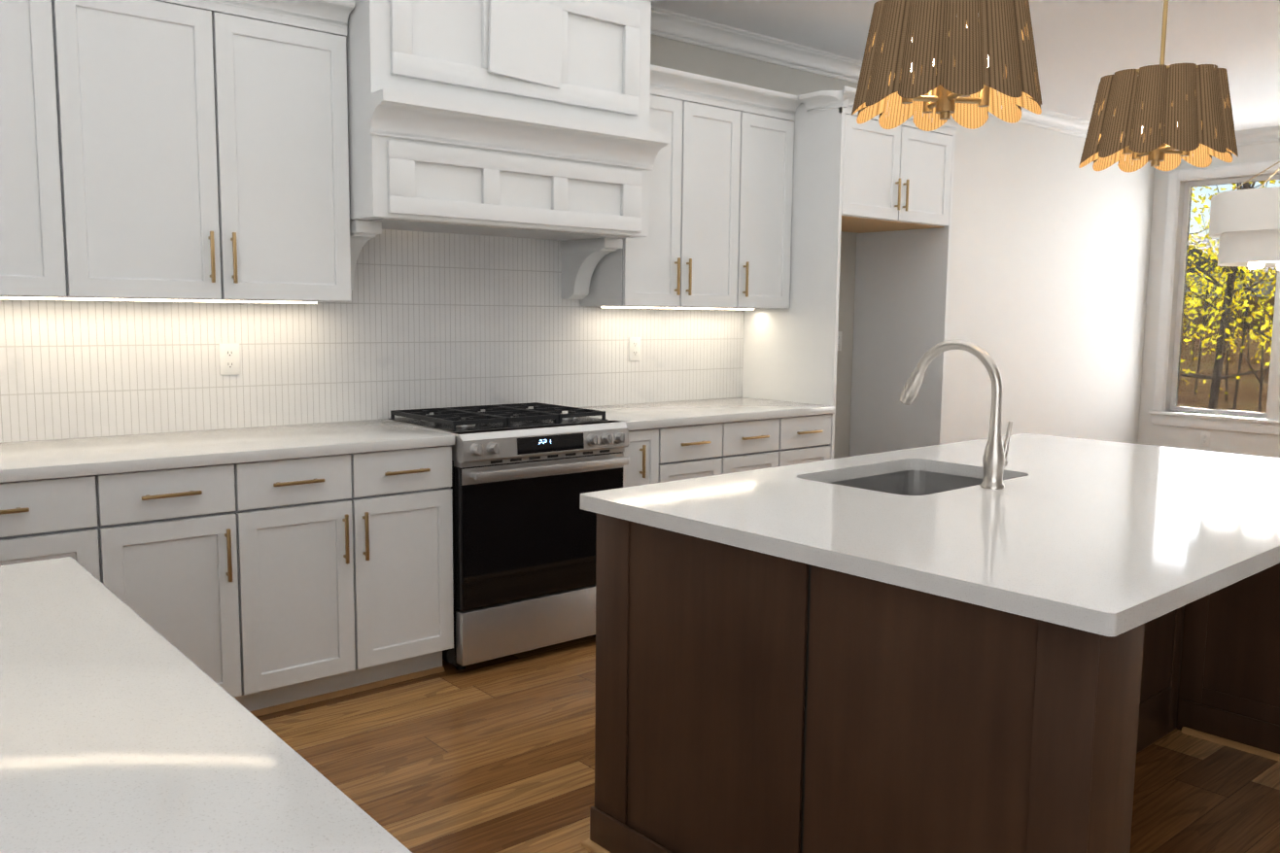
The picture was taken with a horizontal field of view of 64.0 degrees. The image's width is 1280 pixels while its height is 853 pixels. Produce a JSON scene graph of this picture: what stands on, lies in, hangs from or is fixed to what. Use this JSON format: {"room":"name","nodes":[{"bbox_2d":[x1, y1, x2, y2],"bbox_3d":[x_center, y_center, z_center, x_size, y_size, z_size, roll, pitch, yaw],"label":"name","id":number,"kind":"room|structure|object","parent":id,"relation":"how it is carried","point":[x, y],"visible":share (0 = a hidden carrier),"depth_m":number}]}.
{"room":"kitchen","nodes":[
{"label":"kitchen","id":0,"kind":"room"},
{"bbox_2d":[256,635,1279,852],"bbox_3d":[2.113,1.271,1.350,13.100,0.060,9.300,-5,8,-40],"label":"floor","id":1,"kind":"structure","parent":0,"point":[497,755],"depth_m":3.10},
{"bbox_2d":[0,474,108,588],"bbox_3d":[-1.995,0.563,3.107,0.530,0.876,0.630,-5,8,-40],"label":"base cabinet","id":2,"kind":"object","parent":1,"relation":"on","point":[63,517],"depth_m":2.93},
{"bbox_2d":[104,462,248,710],"bbox_3d":[-1.639,0.535,3.402,0.397,0.876,0.630,-5,8,-40],"label":"base cabinet","id":3,"kind":"object","parent":1,"relation":"on","point":[175,539],"depth_m":3.18},
{"bbox_2d":[0,556,412,852],"bbox_3d":[-0.396,0.876,0.249,1.150,0.914,3.360,-5,8,-40],"label":"countertop","id":4,"kind":"structure","parent":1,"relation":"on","point":[124,728],"depth_m":1.03},
{"bbox_2d":[241,447,453,717],"bbox_3d":[-1.187,0.498,3.776,0.779,0.876,0.630,-5,8,-40],"label":"base cabinet","id":5,"kind":"object","parent":1,"relation":"on","point":[259,571],"depth_m":3.52},
{"bbox_2d":[0,419,454,485],"bbox_3d":[-2.009,0.112,3.029,2.946,0.037,0.648,-5,8,-40],"label":"countertop","id":6,"kind":"structure","parent":5,"relation":"on","point":[45,461],"depth_m":3.34},
{"bbox_2d":[380,402,628,669],"bbox_3d":[-0.545,0.416,4.219,0.772,0.955,0.705,-5,8,-40],"label":"range","id":7,"kind":"object","parent":1,"relation":"on","point":[524,548],"visible":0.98,"depth_m":3.95},
{"bbox_2d":[622,428,666,487],"bbox_3d":[-0.203,0.419,4.591,0.217,0.876,0.630,-5,8,-40],"label":"base cabinet","id":8,"kind":"object","parent":1,"relation":"on","point":[646,451],"depth_m":4.34},
{"bbox_2d":[662,424,728,482],"bbox_3d":[0.025,0.400,4.780,0.377,0.876,0.630,-5,8,-40],"label":"base cabinet","id":9,"kind":"object","parent":1,"relation":"on","point":[669,441],"depth_m":4.52},
{"bbox_2d":[561,397,834,432],"bbox_3d":[0.243,-0.070,4.895,1.350,0.037,0.648,-5,8,-40],"label":"countertop","id":10,"kind":"structure","parent":9,"relation":"on","point":[638,417],"depth_m":4.77},
{"bbox_2d":[728,416,783,473],"bbox_3d":[0.315,0.377,5.020,0.378,0.876,0.630,-5,8,-40],"label":"base cabinet","id":11,"kind":"object","parent":1,"relation":"on","point":[753,445],"depth_m":4.76},
{"bbox_2d":[783,413,834,465],"bbox_3d":[0.606,0.353,5.261,0.378,0.876,0.630,-5,8,-40],"label":"base cabinet","id":12,"kind":"object","parent":1,"relation":"on","point":[806,439],"depth_m":4.99},
{"bbox_2d":[742,85,958,459],"bbox_3d":[1.150,-0.462,5.575,1.094,2.438,0.698,-5,8,-40],"label":"surround","id":13,"kind":"object","parent":1,"relation":"on","point":[885,195],"visible":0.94,"depth_m":5.40},
{"bbox_2d":[579,502,1279,852],"bbox_3d":[1.097,0.628,2.811,2.173,0.877,1.302,-5,8,-41],"label":"kitchen island","id":14,"kind":"object","parent":1,"relation":"on","point":[999,642],"depth_m":2.08},
{"bbox_2d":[579,432,1279,630],"bbox_3d":[1.108,0.173,2.769,2.204,0.036,1.320,-5,8,-41],"label":"island countertop","id":15,"kind":"structure","parent":14,"relation":"on","point":[1111,535],"depth_m":2.32},
{"bbox_2d":[650,34,1154,458],"bbox_3d":[-0.719,-0.555,4.590,13.100,2.800,0.200,-5,8,-40],"label":"wall","id":16,"kind":"structure","parent":0,"point":[1049,259],"depth_m":7.36},
{"bbox_2d":[0,0,73,300],"bbox_3d":[-2.046,-0.921,3.084,0.466,1.046,0.329,-5,8,-40],"label":"upper cabinet","id":17,"kind":"object","parent":16,"relation":"attached to","point":[37,254],"depth_m":3.07},
{"bbox_2d":[58,0,353,304],"bbox_3d":[-1.510,-0.964,3.528,0.929,1.046,0.329,-5,8,-40],"label":"upper cabinet","id":18,"kind":"object","parent":16,"relation":"attached to","point":[186,151],"depth_m":3.39},
{"bbox_2d":[0,229,744,443],"bbox_3d":[-1.392,-0.383,3.913,5.081,0.806,0.003,-5,8,-40],"label":"backsplash","id":19,"kind":"structure","parent":16,"relation":"attached to","point":[422,320],"depth_m":4.17},
{"bbox_2d":[218,343,240,375],"bbox_3d":[-1.526,-0.251,3.809,0.072,0.116,0.007,-5,8,-40],"label":"outlet","id":20,"kind":"object","parent":19,"relation":"attached to","point":[229,363],"visible":1,"depth_m":3.81},
{"bbox_2d":[628,337,640,360],"bbox_3d":[-0.025,-0.384,5.051,0.072,0.116,0.007,-5,8,-40],"label":"outlet","id":21,"kind":"object","parent":19,"relation":"attached to","point":[634,348],"visible":1,"depth_m":5.05},
{"bbox_2d":[345,0,669,299],"bbox_3d":[-0.568,-1.216,4.100,1.476,1.374,0.615,-5,8,-40],"label":"range hood","id":22,"kind":"object","parent":16,"relation":"attached to","point":[523,119],"visible":0.94,"depth_m":3.88},
{"bbox_2d":[580,64,802,310],"bbox_3d":[0.273,-1.099,4.960,1.093,1.054,0.398,-5,8,-40],"label":"upper cabinet","id":23,"kind":"object","parent":16,"relation":"attached to","point":[718,237],"visible":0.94,"depth_m":4.85},
{"bbox_2d":[837,331,842,350],"bbox_3d":[1.168,-0.503,6.040,0.072,0.116,0.007,-5,8,-40],"label":"outlet","id":24,"kind":"object","parent":16,"relation":"attached to","point":[840,333],"visible":0.62,"depth_m":6.05},
{"bbox_2d":[651,0,1279,131],"bbox_3d":[2.143,-1.601,1.033,13.100,0.120,9.300,-5,8,-40],"label":"ceiling","id":25,"kind":"structure","parent":0,"point":[1083,48],"depth_m":5.25},
{"bbox_2d":[851,0,1041,131],"bbox_3d":[0.720,-1.207,2.345,0.423,0.980,0.423,-5,8,-40],"label":"pendant light","id":26,"kind":"object","parent":25,"relation":"hanging from","point":[938,63],"visible":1,"depth_m":2.25},
{"bbox_2d":[1078,0,1238,172],"bbox_3d":[1.565,-1.276,3.046,0.423,0.980,0.423,-5,8,-40],"label":"pendant light","id":27,"kind":"object","parent":25,"relation":"hanging from","point":[1161,116],"visible":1,"depth_m":2.95},
{"bbox_2d":[1208,161,1279,270],"bbox_3d":[3.944,-1.518,6.155,0.854,1.130,0.911,-5,8,-40],"label":"dining chandelier","id":28,"kind":"object","parent":25,"relation":"hanging from","point":[1244,225],"visible":1,"depth_m":6.03},
{"bbox_2d":[1137,140,1279,458],"bbox_3d":[7.181,-0.537,5.186,0.200,2.800,9.000,-5,8,-40],"label":"window frame","id":29,"kind":"structure","parent":0,"point":[1230,442],"depth_m":8.41},
{"bbox_2d":[650,5,1090,138],"bbox_3d":[2.037,-2.098,6.524,5.810,0.098,0.092,-5,8,-40],"label":"crown molding","id":30,"kind":"structure","parent":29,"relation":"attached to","point":[680,27],"depth_m":5.43},
{"bbox_2d":[1200,431,1210,446],"bbox_3d":[4.555,0.098,8.254,0.007,0.116,0.072,-5,8,-40],"label":"outlet","id":31,"kind":"object","parent":29,"relation":"attached to","point":[1204,438],"visible":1,"depth_m":8.25},
{"bbox_2d":[1148,159,1279,435],"bbox_3d":[5.272,-0.924,7.365,0.180,2.078,2.970,-5,8,-40],"label":"window","id":32,"kind":"structure","parent":29,"relation":"in","point":[1181,303],"depth_m":8.26},
{"bbox_2d":[1235,126,1279,145],"bbox_3d":[5.359,-2.116,7.002,0.092,0.098,3.370,-5,8,-40],"label":"crown molding","id":33,"kind":"structure","parent":29,"relation":"attached to","point":[1266,134],"depth_m":7.79},
{"label":"outside","id":34,"kind":"structure","parent":0,"visible":0},
{"bbox_2d":[1176,327,1272,413],"bbox_3d":[48.426,-4.715,51.698,122.850,2.986,130.000,-5,8,-40],"label":"ground","id":35,"kind":"structure","parent":34,"point":[1250,386],"depth_m":27.65},
{"bbox_2d":[1182,297,1275,327],"bbox_3d":[42.110,-5.282,48.971,0.040,2.244,65.980,-5,8,-40],"label":"fence","id":36,"kind":"object","parent":35,"relation":"on","point":[1239,313],"depth_m":58.35},
{"bbox_2d":[1178,180,1279,412],"bbox_3d":[18.746,-9.969,24.382,43.280,19.117,33.404,-5,8,-40],"label":"trees","id":37,"kind":"object","parent":35,"relation":"on","point":[1226,313],"depth_m":14.47},
{"bbox_2d":[1184,235,1277,315],"bbox_3d":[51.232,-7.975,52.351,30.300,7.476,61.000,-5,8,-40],"label":"house","id":38,"kind":"structure","parent":35,"relation":"on","point":[1208,261],"depth_m":67.13}
]}

